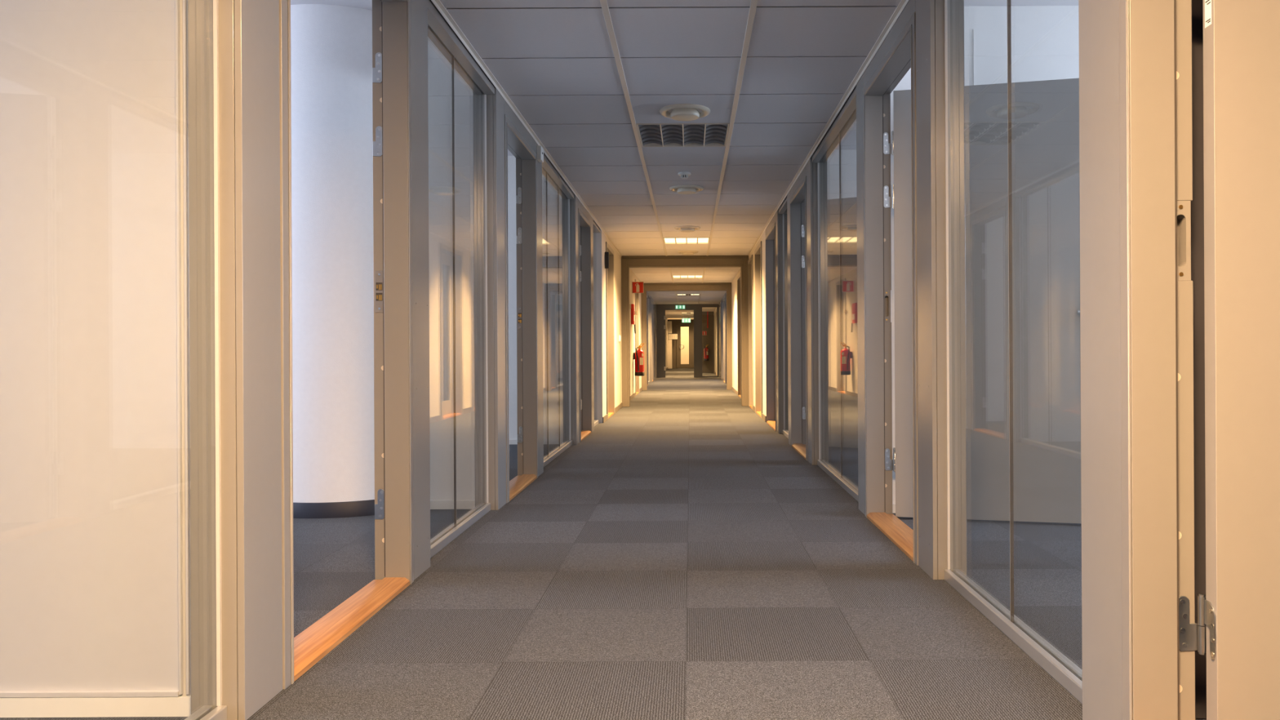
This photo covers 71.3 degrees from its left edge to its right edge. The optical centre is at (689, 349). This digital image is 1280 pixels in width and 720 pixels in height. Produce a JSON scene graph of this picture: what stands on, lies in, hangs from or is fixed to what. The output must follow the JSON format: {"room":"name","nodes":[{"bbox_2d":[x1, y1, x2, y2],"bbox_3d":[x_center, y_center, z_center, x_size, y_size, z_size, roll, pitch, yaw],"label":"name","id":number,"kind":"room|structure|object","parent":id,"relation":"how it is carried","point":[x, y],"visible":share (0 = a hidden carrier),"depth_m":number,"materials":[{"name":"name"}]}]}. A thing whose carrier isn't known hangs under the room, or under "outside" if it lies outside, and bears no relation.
{"room":"office corridor","nodes":[
{"label":"office corridor","id":0,"kind":"room"},
{"bbox_2d":[0,0,191,717],"bbox_3d":[-3.543,-0.445,2.124,4.774,2.627,0.092,0,0,0],"label":"wall","id":1,"kind":"structure","parent":0,"point":[95,507],"depth_m":2.09,"materials":[{"name":"white paint"}]},
{"bbox_2d":[184,0,226,719],"bbox_3d":[-1.085,-0.291,1.389,0.098,2.294,1.317,0,0,0],"label":"window","id":2,"kind":"structure","parent":1,"relation":"in","point":[206,712],"depth_m":2.04,"materials":[{"name":"beige metal"}]},
{"bbox_2d":[186,0,282,719],"bbox_3d":[-1.092,-0.281,2.143,0.125,2.274,0.191,0,0,0],"label":"door frame","id":3,"kind":"structure","parent":1,"relation":"attached to","point":[250,251],"depth_m":2.05,"materials":[{"name":"grey paint"}]},
{"bbox_2d":[279,0,413,689],"bbox_3d":[-1.090,-0.229,2.764,0.136,2.170,1.046,0,0,0],"label":"door frame","id":4,"kind":"structure","parent":1,"relation":"in","point":[391,19],"depth_m":3.24,"materials":[{"name":"grey paint"}]},
{"bbox_2d":[290,0,513,155],"bbox_3d":[-3.700,-1.806,3.260,5.075,0.103,14.520,0,0,0],"label":"ceiling","id":5,"kind":"structure","parent":0,"point":[364,4],"depth_m":4.53,"materials":[{"name":"tile"}]},
{"bbox_2d":[410,0,430,580],"bbox_3d":[-1.091,-0.281,3.401,0.126,2.274,0.222,0,0,0],"label":"trim","id":6,"kind":"structure","parent":0,"point":[419,8],"depth_m":3.40,"materials":[{"name":"grey paint"}]},
{"bbox_2d":[427,36,475,509],"bbox_3d":[-3.543,-0.445,4.854,4.774,2.627,0.132,0,0,0],"label":"glass panel","id":7,"kind":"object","parent":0,"point":[439,68],"depth_m":4.80,"materials":[{"name":"clear glass"}]},
{"bbox_2d":[427,0,494,558],"bbox_3d":[-1.085,-0.291,4.133,0.098,2.294,1.241,0,0,0],"label":"window","id":8,"kind":"structure","parent":7,"relation":"in","point":[440,33],"depth_m":4.13,"materials":[{"name":"grey metal"}]},
{"bbox_2d":[472,86,506,510],"bbox_3d":[-1.092,-0.281,4.859,0.125,2.274,0.211,0,0,0],"label":"trim","id":9,"kind":"structure","parent":7,"relation":"attached to","point":[495,103],"depth_m":4.75,"materials":[{"name":"grey paint"}]},
{"bbox_2d":[504,100,535,152],"bbox_3d":[-1.098,-1.368,5.471,0.125,0.100,1.009,0,0,0],"label":"door frame","id":10,"kind":"structure","parent":7,"relation":"attached to","point":[510,114],"depth_m":5.41,"materials":[{"name":"grey paint"}]},
{"bbox_2d":[504,114,537,502],"bbox_3d":[-1.090,-0.229,5.471,0.136,2.170,1.009,0,0,0],"label":"door frame","id":11,"kind":"structure","parent":7,"relation":"in","point":[526,157],"depth_m":5.93,"materials":[{"name":"grey paint"}]},
{"bbox_2d":[507,155,563,444],"bbox_3d":[-3.543,-0.445,8.154,4.774,2.627,0.132,0,0,0],"label":"wall","id":12,"kind":"structure","parent":0,"point":[553,257],"depth_m":8.10,"materials":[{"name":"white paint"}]},
{"bbox_2d":[542,152,574,466],"bbox_3d":[-1.085,-0.291,7.133,0.098,2.294,1.819,0,0,0],"label":"window","id":13,"kind":"structure","parent":12,"relation":"in","point":[549,171],"depth_m":7.31,"materials":[{"name":"grey metal"}]},
{"bbox_2d":[561,195,579,444],"bbox_3d":[-1.092,-0.281,8.146,0.125,2.274,0.206,0,0,0],"label":"trim","id":14,"kind":"structure","parent":12,"relation":"attached to","point":[574,217],"depth_m":8.04,"materials":[{"name":"grey paint"}]},
{"bbox_2d":[577,199,590,222],"bbox_3d":[-1.098,-1.368,8.746,0.125,0.100,0.989,0,0,0],"label":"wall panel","id":15,"kind":"structure","parent":12,"relation":"attached to","point":[580,206],"depth_m":8.70,"materials":[{"name":"grey paint"}]},
{"bbox_2d":[577,208,591,442],"bbox_3d":[-1.090,-0.229,8.746,0.136,2.170,0.989,0,0,0],"label":"door","id":16,"kind":"structure","parent":12,"relation":"in","point":[584,225],"depth_m":9.20,"materials":[{"name":"grey paint"}]},
{"bbox_2d":[535,142,543,476],"bbox_3d":[-1.092,-0.281,6.101,0.125,2.274,0.245,0,0,0],"label":"trim","id":17,"kind":"structure","parent":0,"point":[539,165],"depth_m":6.11,"materials":[{"name":"grey paint"}]},
{"bbox_2d":[536,145,543,162],"bbox_3d":[-1.018,-1.332,6.050,0.034,0.095,0.100,0,0,0],"label":"wall sensor","id":18,"kind":"object","parent":17,"relation":"attached to","point":[540,150],"visible":1,"depth_m":6.00,"materials":[{"name":"white plastic"}]},
{"bbox_2d":[0,368,1082,719],"bbox_3d":[-0.064,0.910,20.100,12.318,0.120,48.600,0,0,0],"label":"floor","id":19,"kind":"structure","parent":0,"point":[682,559],"depth_m":3.01,"materials":[{"name":"carpet"}]},
{"bbox_2d":[290,4,374,518],"bbox_3d":[-1.932,-0.454,5.045,1.008,2.627,1.008,0,0,0],"label":"column","id":20,"kind":"structure","parent":19,"relation":"on","point":[331,45],"depth_m":4.56,"materials":[{"name":"white paint"}]},
{"bbox_2d":[646,295,648,385],"bbox_3d":[-1.090,-0.229,21.100,0.136,2.170,0.992,0,0,0],"label":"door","id":21,"kind":"structure","parent":19,"relation":"on","point":[646,295],"depth_m":21.55,"materials":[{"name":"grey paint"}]},
{"bbox_2d":[648,293,650,383],"bbox_3d":[-1.085,-0.291,22.725,0.098,2.294,1.750,0,0,0],"label":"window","id":22,"kind":"structure","parent":19,"relation":"on","point":[649,296],"depth_m":23.42,"materials":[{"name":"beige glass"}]},
{"bbox_2d":[651,301,653,382],"bbox_3d":[-1.090,-0.229,24.300,0.136,2.170,0.992,0,0,0],"label":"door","id":23,"kind":"structure","parent":19,"relation":"on","point":[652,380],"depth_m":24.75,"materials":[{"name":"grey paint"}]},
{"bbox_2d":[720,297,723,379],"bbox_3d":[0.944,-0.302,24.700,0.098,2.294,1.800,0,0,0],"label":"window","id":24,"kind":"structure","parent":19,"relation":"on","point":[722,300],"depth_m":25.59,"materials":[{"name":"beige glass"}]},
{"bbox_2d":[723,297,724,382],"bbox_3d":[0.950,-0.240,23.050,0.136,2.170,0.992,0,0,0],"label":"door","id":25,"kind":"structure","parent":19,"relation":"on","point":[724,298],"depth_m":23.50,"materials":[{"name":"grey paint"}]},
{"bbox_2d":[775,210,784,433],"bbox_3d":[0.951,-0.292,9.095,0.125,2.274,0.211,0,0,0],"label":"trim","id":26,"kind":"structure","parent":19,"relation":"on","point":[779,217],"depth_m":8.99,"materials":[{"name":"grey paint"}]},
{"bbox_2d":[806,156,828,465],"bbox_3d":[0.951,-0.292,6.647,0.125,2.274,0.234,0,0,0],"label":"trim","id":27,"kind":"structure","parent":19,"relation":"on","point":[811,167],"depth_m":6.53,"materials":[{"name":"grey paint"}]},
{"bbox_2d":[915,0,967,579],"bbox_3d":[0.951,-0.292,3.380,0.126,2.274,0.214,0,0,0],"label":"door frame","id":28,"kind":"structure","parent":19,"relation":"on","point":[930,14],"depth_m":3.27,"materials":[{"name":"grey paint"}]},
{"bbox_2d":[590,215,594,431],"bbox_3d":[-1.092,-0.281,9.374,0.125,2.274,0.261,0,0,0],"label":"trim","id":29,"kind":"structure","parent":0,"point":[591,218],"depth_m":9.40,"materials":[{"name":"grey paint"}]},
{"bbox_2d":[595,230,642,422],"bbox_3d":[-1.123,-0.281,14.635,0.212,2.274,8.430,0,0,0],"label":"wall","id":30,"kind":"structure","parent":0,"point":[602,238],"depth_m":12.18,"materials":[{"name":"paint"}]},
{"bbox_2d":[592,218,600,426],"bbox_3d":[-1.085,-0.291,9.932,0.098,2.294,0.855,0,0,0],"label":"window","id":31,"kind":"structure","parent":30,"relation":"in","point":[596,228],"depth_m":10.24,"materials":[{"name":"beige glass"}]},
{"bbox_2d":[604,252,608,268],"bbox_3d":[-1.008,-1.085,10.770,0.052,0.200,0.060,0,0,0],"label":"wall speaker","id":32,"kind":"object","parent":30,"relation":"attached to","point":[606,254],"visible":1,"depth_m":10.74,"materials":[{"name":"black plastic"}]},
{"bbox_2d":[605,241,614,419],"bbox_3d":[-1.097,-0.236,11.440,0.164,2.184,1.050,0,0,0],"label":"door","id":33,"kind":"structure","parent":30,"relation":"in","point":[610,300],"depth_m":11.88,"materials":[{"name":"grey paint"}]},
{"bbox_2d":[631,303,635,333],"bbox_3d":[-0.998,-0.549,15.701,0.066,0.511,0.302,0,0,0],"label":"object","id":34,"kind":"object","parent":30,"relation":"attached to","point":[632,304],"visible":1,"depth_m":15.55,"materials":[{"name":"red plastic"}]},
{"bbox_2d":[635,279,639,395],"bbox_3d":[-1.097,-0.236,17.225,0.164,2.184,1.080,0,0,0],"label":"door","id":35,"kind":"structure","parent":30,"relation":"in","point":[637,295],"depth_m":17.68,"materials":[{"name":"grey paint"}]},
{"bbox_2d":[631,281,643,293],"bbox_3d":[-0.931,-1.118,15.899,0.205,0.205,0.008,0,0,0],"label":"sign","id":36,"kind":"object","parent":30,"relation":"attached to","point":[637,286],"visible":1,"depth_m":15.90,"materials":[{"name":"red plastic"}]},
{"bbox_2d":[633,343,644,376],"bbox_3d":[-0.924,0.173,16.145,0.196,0.592,0.178,0,0,-36],"label":"fire extinguisher","id":37,"kind":"object","parent":30,"relation":"attached to","point":[638,355],"visible":1,"depth_m":16.08,"materials":[{"name":"red metal"}]},
{"bbox_2d":[621,255,748,406],"bbox_3d":[-0.070,-0.287,13.490,1.938,2.274,0.200,0,0,0],"label":"trim","id":38,"kind":"structure","parent":30,"relation":"attached to","point":[627,261],"depth_m":13.39,"materials":[{"name":"beige paint"}]},
{"bbox_2d":[640,282,732,390],"bbox_3d":[-0.070,-0.287,18.940,1.938,2.274,0.200,0,0,0],"label":"trim","id":39,"kind":"structure","parent":30,"relation":"attached to","point":[683,286],"depth_m":18.84,"materials":[{"name":"beige paint"}]},
{"bbox_2d":[647,292,648,327],"bbox_3d":[-1.092,-0.281,21.724,0.125,2.274,0.251,0,0,0],"label":"trim","id":40,"kind":"structure","parent":0,"point":[647,292],"depth_m":21.77,"materials":[{"name":"grey paint"}]},
{"bbox_2d":[648,296,651,382],"bbox_3d":[-1.092,-0.281,23.701,0.125,2.274,0.201,0,0,0],"label":"trim","id":41,"kind":"structure","parent":0,"point":[650,300],"depth_m":23.60,"materials":[{"name":"grey paint"}]},
{"bbox_2d":[665,316,667,369],"bbox_3d":[-1.123,-0.281,34.450,0.212,2.274,13.500,0,0,0],"label":"wall","id":42,"kind":"structure","parent":0,"point":[666,319],"depth_m":39.04,"materials":[{"name":"paint"}]},
{"bbox_2d":[653,300,657,379],"bbox_3d":[-1.092,-0.281,26.250,0.125,2.274,2.901,0,0,0],"label":"trim","id":43,"kind":"structure","parent":42,"relation":"attached to","point":[655,328],"depth_m":26.20,"materials":[{"name":"grey paint"}]},
{"bbox_2d":[667,320,671,368],"bbox_3d":[-0.930,-0.237,41.039,0.197,2.184,0.319,0,0,0],"label":"trim","id":44,"kind":"structure","parent":42,"relation":"attached to","point":[669,322],"depth_m":40.88,"materials":[{"name":"brown wood"}]},
{"bbox_2d":[668,333,677,339],"bbox_3d":[-0.783,-0.628,40.862,0.420,0.265,0.025,0,0,0],"label":"notice board","id":45,"kind":"object","parent":42,"relation":"attached to","point":[671,335],"visible":1,"depth_m":40.85,"materials":[{"name":"paper"}]},
{"bbox_2d":[656,303,719,377],"bbox_3d":[-0.070,-0.287,27.624,1.918,2.274,0.072,0,0,0],"label":"trim","id":46,"kind":"structure","parent":42,"relation":"attached to","point":[660,308],"depth_m":27.60,"materials":[{"name":"beige paint"}]},
{"bbox_2d":[431,0,909,318],"bbox_3d":[-0.077,-1.493,18.600,2.168,0.182,45.200,0,0,0],"label":"ceiling","id":47,"kind":"structure","parent":0,"point":[580,76],"depth_m":4.93,"materials":[{"name":"tile"}]},
{"bbox_2d":[675,303,684,309],"bbox_3d":[-0.297,-1.338,27.199,0.300,0.169,0.032,0,0,0],"label":"exit sign","id":48,"kind":"object","parent":47,"relation":"hanging from","point":[677,307],"visible":1,"depth_m":27.19,"materials":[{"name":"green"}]},
{"bbox_2d":[635,123,729,146],"bbox_3d":[-0.045,-1.472,5.912,0.586,0.103,0.624,0,0,0],"label":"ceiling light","id":49,"kind":"object","parent":47,"relation":"attached to","point":[651,135],"visible":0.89,"depth_m":5.94,"materials":[{"name":"grey metal"}]},
{"bbox_2d":[678,171,690,178],"bbox_3d":[-0.045,-1.401,7.160,0.104,0.046,0.104,0,0,0],"label":"smoke detector","id":50,"kind":"object","parent":47,"relation":"attached to","point":[684,175],"visible":1,"depth_m":7.13,"materials":[{"name":"white plastic"}]},
{"bbox_2d":[659,103,710,120],"bbox_3d":[-0.030,-1.414,5.294,0.302,0.079,0.302,0,0,0],"label":"ceiling vent","id":51,"kind":"object","parent":47,"relation":"in","point":[682,112],"visible":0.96,"depth_m":5.23,"materials":[{"name":"plastic"}]},
{"bbox_2d":[681,315,690,322],"bbox_3d":[-0.152,-1.266,35.999,0.350,0.314,0.032,0,0,0],"label":"exit sign","id":52,"kind":"object","parent":47,"relation":"hanging from","point":[683,320],"visible":1,"depth_m":35.99,"materials":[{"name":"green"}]},
{"bbox_2d":[663,237,709,244],"bbox_3d":[-0.045,-1.472,11.600,0.586,0.103,0.624,0,0,0],"label":"ceiling light","id":53,"kind":"object","parent":47,"relation":"attached to","point":[667,240],"visible":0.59,"depth_m":11.67,"materials":[{"name":"white plastic"}]},
{"bbox_2d":[664,238,675,242],"bbox_3d":[-0.259,-1.439,11.600,0.135,0.008,0.608,0,0,0],"label":"diffuser","id":54,"kind":"object","parent":53,"relation":"attached to","point":[666,240],"depth_m":11.65,"materials":[{"name":"white plastic"}]},
{"bbox_2d":[675,238,685,242],"bbox_3d":[-0.116,-1.439,11.600,0.135,0.008,0.608,0,0,0],"label":"diffuser","id":55,"kind":"object","parent":53,"relation":"attached to","point":[677,240],"depth_m":11.66,"materials":[{"name":"white plastic"}]},
{"bbox_2d":[687,238,697,242],"bbox_3d":[0.026,-1.440,11.600,0.135,0.008,0.608,0,0,0],"label":"diffuser","id":56,"kind":"object","parent":53,"relation":"attached to","point":[689,240],"depth_m":11.66,"materials":[{"name":"white plastic"}]},
{"bbox_2d":[697,237,708,242],"bbox_3d":[0.169,-1.441,11.600,0.135,0.008,0.608,0,0,0],"label":"diffuser","id":57,"kind":"object","parent":53,"relation":"attached to","point":[700,239],"depth_m":11.67,"materials":[{"name":"white plastic"}]},
{"bbox_2d":[669,184,703,194],"bbox_3d":[-0.030,-1.414,7.822,0.302,0.079,0.302,0,0,0],"label":"ceiling vent","id":58,"kind":"object","parent":47,"relation":"in","point":[685,188],"visible":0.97,"depth_m":7.75,"materials":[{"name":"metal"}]},
{"bbox_2d":[674,226,700,231],"bbox_3d":[-0.030,-1.414,10.350,0.302,0.079,0.302,0,0,0],"label":"ceiling vent","id":59,"kind":"object","parent":47,"relation":"in","point":[683,228],"visible":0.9,"depth_m":10.28,"materials":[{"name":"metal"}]},
{"bbox_2d":[672,275,702,278],"bbox_3d":[-0.045,-1.472,17.288,0.586,0.103,0.624,0,0,0],"label":"ceiling light","id":60,"kind":"object","parent":47,"relation":"attached to","point":[673,276],"visible":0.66,"depth_m":17.36,"materials":[{"name":"white plastic"}]},
{"bbox_2d":[677,250,697,255],"bbox_3d":[-0.030,-1.414,12.878,0.302,0.079,0.302,0,0,0],"label":"ceiling vent","id":61,"kind":"object","parent":47,"relation":"in","point":[683,252],"visible":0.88,"depth_m":12.80,"materials":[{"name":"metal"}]},
{"bbox_2d":[676,293,699,295],"bbox_3d":[-0.045,-1.472,22.976,0.586,0.103,0.624,0,0,0],"label":"ceiling light","id":62,"kind":"object","parent":47,"relation":"attached to","point":[677,294],"visible":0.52,"depth_m":23.02,"materials":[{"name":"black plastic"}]},
{"bbox_2d":[667,318,693,364],"bbox_3d":[-0.102,-0.450,42.700,2.600,2.600,2.800,0,0,0],"label":"wall","id":63,"kind":"structure","parent":0,"point":[684,330],"depth_m":44.00,"materials":[{"name":"paint"}]},
{"bbox_2d":[667,319,693,368],"bbox_3d":[-0.070,-0.287,41.250,2.518,2.274,0.100,0,0,0],"label":"wall","id":64,"kind":"structure","parent":0,"point":[674,322],"depth_m":41.20,"materials":[{"name":"beige paint"}]},
{"bbox_2d":[676,323,693,368],"bbox_3d":[-0.201,-0.194,41.142,0.840,2.070,0.112,0,0,0],"label":"door","id":65,"kind":"structure","parent":64,"relation":"in","point":[691,365],"depth_m":41.15,"materials":[{"name":"beige paint"}]},
{"bbox_2d":[713,307,717,375],"bbox_3d":[0.983,-0.292,34.450,0.212,2.274,13.500,0,0,0],"label":"wall","id":66,"kind":"structure","parent":0,"point":[714,311],"depth_m":31.18,"materials":[{"name":"paint"}]},
{"bbox_2d":[702,331,706,335],"bbox_3d":[0.537,-0.623,32.996,0.160,0.160,0.008,0,0,0],"label":"sign","id":67,"kind":"object","parent":66,"relation":"attached to","point":[704,333],"visible":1,"depth_m":32.99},
{"bbox_2d":[703,344,708,360],"bbox_3d":[0.602,0.091,32.890,0.182,0.592,0.220,0,0,0],"label":"fire extinguisher","id":68,"kind":"object","parent":66,"relation":"attached to","point":[705,349],"visible":1,"depth_m":32.82,"materials":[{"name":"red metal"}]},
{"bbox_2d":[702,311,714,373],"bbox_3d":[0.663,-0.289,33.150,0.470,2.272,0.300,0,0,0],"label":"wall","id":69,"kind":"structure","parent":66,"relation":"attached to","point":[708,366],"depth_m":33.00,"materials":[{"name":"beige paint"}]},
{"bbox_2d":[715,309,717,374],"bbox_3d":[0.957,-0.247,29.650,0.164,2.184,1.030,0,0,0],"label":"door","id":70,"kind":"structure","parent":66,"relation":"in","point":[716,309],"depth_m":30.08,"materials":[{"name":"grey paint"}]},
{"bbox_2d":[718,301,723,379],"bbox_3d":[0.951,-0.292,26.650,0.125,2.274,2.100,0,0,0],"label":"trim","id":71,"kind":"structure","parent":66,"relation":"attached to","point":[720,304],"depth_m":25.94,"materials":[{"name":"grey paint"}]},
{"bbox_2d":[724,293,726,383],"bbox_3d":[0.951,-0.292,22.425,0.125,2.274,0.251,0,0,0],"label":"trim","id":72,"kind":"structure","parent":0,"point":[725,293],"depth_m":22.30,"materials":[{"name":"grey paint"}]},
{"bbox_2d":[731,230,766,422],"bbox_3d":[0.983,-0.292,14.635,0.212,2.274,8.430,0,0,0],"label":"wall","id":73,"kind":"structure","parent":0,"point":[762,238],"depth_m":12.30,"materials":[{"name":"paint"}]},
{"bbox_2d":[737,273,741,398],"bbox_3d":[0.957,-0.247,15.875,0.164,2.184,1.080,0,0,0],"label":"door","id":74,"kind":"structure","parent":73,"relation":"in","point":[739,297],"depth_m":16.33,"materials":[{"name":"grey paint"}]},
{"bbox_2d":[747,254,753,408],"bbox_3d":[0.957,-0.247,12.925,0.164,2.184,0.880,0,0,0],"label":"door","id":75,"kind":"structure","parent":73,"relation":"in","point":[750,277],"depth_m":13.28,"materials":[{"name":"grey paint"}]},
{"bbox_2d":[754,240,762,417],"bbox_3d":[1.007,-0.247,11.475,0.264,2.184,1.080,0,0,0],"label":"door","id":76,"kind":"structure","parent":73,"relation":"in","point":[757,252],"depth_m":11.93,"materials":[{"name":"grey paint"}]},
{"bbox_2d":[765,213,775,235],"bbox_3d":[0.945,-1.378,9.790,0.125,0.100,1.172,0,0,0],"label":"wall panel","id":77,"kind":"structure","parent":73,"relation":"attached to","point":[773,220],"depth_m":9.70,"materials":[{"name":"grey paint"}]},
{"bbox_2d":[765,222,776,431],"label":"door","id":78,"kind":"structure","parent":73,"relation":"in","point":[771,316],"depth_m":10.33,"materials":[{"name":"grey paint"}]},
{"bbox_2d":[826,149,856,199],"bbox_3d":[3.400,-0.481,7.964,4.774,2.627,0.092,0,0,0],"label":"wall","id":79,"kind":"structure","parent":0,"point":[848,157],"depth_m":7.93,"materials":[{"name":"white paint"}]},
{"bbox_2d":[777,195,788,438],"bbox_3d":[0.944,-0.302,8.540,0.098,2.294,0.900,0,0,0],"label":"window","id":80,"kind":"structure","parent":79,"relation":"in","point":[782,209],"depth_m":8.84,"materials":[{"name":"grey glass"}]},
{"bbox_2d":[786,191,791,444],"bbox_3d":[0.951,-0.292,7.963,0.125,2.274,0.255,0,0,0],"label":"trim","id":81,"kind":"structure","parent":79,"relation":"attached to","point":[788,193],"depth_m":7.97,"materials":[{"name":"grey paint"}]},
{"bbox_2d":[790,164,806,198],"bbox_3d":[0.945,-1.378,7.300,0.125,0.100,1.065,0,0,0],"label":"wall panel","id":82,"kind":"structure","parent":79,"relation":"attached to","point":[803,173],"depth_m":7.22,"materials":[{"name":"grey paint"}]},
{"bbox_2d":[790,175,857,461],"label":"door","id":83,"kind":"structure","parent":79,"relation":"in","point":[798,314],"depth_m":7.62,"materials":[{"name":"grey paint"}]},
{"bbox_2d":[834,0,1078,150],"bbox_3d":[3.543,-1.844,3.260,5.075,0.103,14.520,0,0,0],"label":"ceiling","id":84,"kind":"structure","parent":0,"point":[848,141],"depth_m":4.60,"materials":[{"name":"tile"}]},
{"bbox_2d":[890,5,1079,513],"bbox_3d":[3.400,-0.481,4.654,4.774,2.627,0.092,0,0,0],"label":"wall","id":85,"kind":"structure","parent":0,"point":[1045,39],"depth_m":4.62,"materials":[{"name":"white paint"}]},
{"bbox_2d":[811,85,857,501],"bbox_3d":[0.944,-0.302,5.630,0.098,2.294,1.800,0,0,0],"label":"window","id":86,"kind":"structure","parent":85,"relation":"in","point":[846,116],"depth_m":5.63,"materials":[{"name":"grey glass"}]},
{"bbox_2d":[856,73,865,515],"bbox_3d":[0.951,-0.292,4.630,0.125,2.274,0.201,0,0,0],"label":"trim","id":87,"kind":"structure","parent":85,"relation":"attached to","point":[860,86],"depth_m":4.63,"materials":[{"name":"grey paint"}]},
{"bbox_2d":[863,0,915,88],"bbox_3d":[0.945,-1.378,4.008,0.125,0.100,1.036,0,0,0],"label":"door frame","id":88,"kind":"structure","parent":85,"relation":"attached to","point":[908,11],"depth_m":3.92,"materials":[{"name":"grey paint"}]},
{"bbox_2d":[862,12,1081,565],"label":"door","id":89,"kind":"structure","parent":85,"relation":"in","point":[1045,114],"depth_m":4.32,"materials":[{"name":"grey paint"}]},
{"bbox_2d":[1190,0,1206,719],"bbox_3d":[3.400,-0.481,1.964,4.774,2.627,0.092,0,0,0],"label":"wall","id":90,"kind":"structure","parent":0,"point":[1197,202],"depth_m":1.92,"materials":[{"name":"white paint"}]},
{"bbox_2d":[943,0,1082,703],"bbox_3d":[0.944,-0.302,2.651,0.098,2.294,1.243,0,0,0],"label":"window","id":91,"kind":"structure","parent":90,"relation":"in","point":[1061,668],"depth_m":2.65,"materials":[{"name":"grey metal"}]},
{"bbox_2d":[1078,0,1122,719],"bbox_3d":[0.951,-0.292,1.933,0.125,2.274,0.195,0,0,0],"label":"trim","id":92,"kind":"structure","parent":90,"relation":"attached to","point":[1098,20],"depth_m":1.93,"materials":[{"name":"grey paint"}]},
{"bbox_2d":[1119,0,1279,719],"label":"door","id":93,"kind":"structure","parent":90,"relation":"in","point":[1237,627],"depth_m":1.78,"materials":[{"name":"grey paint"}]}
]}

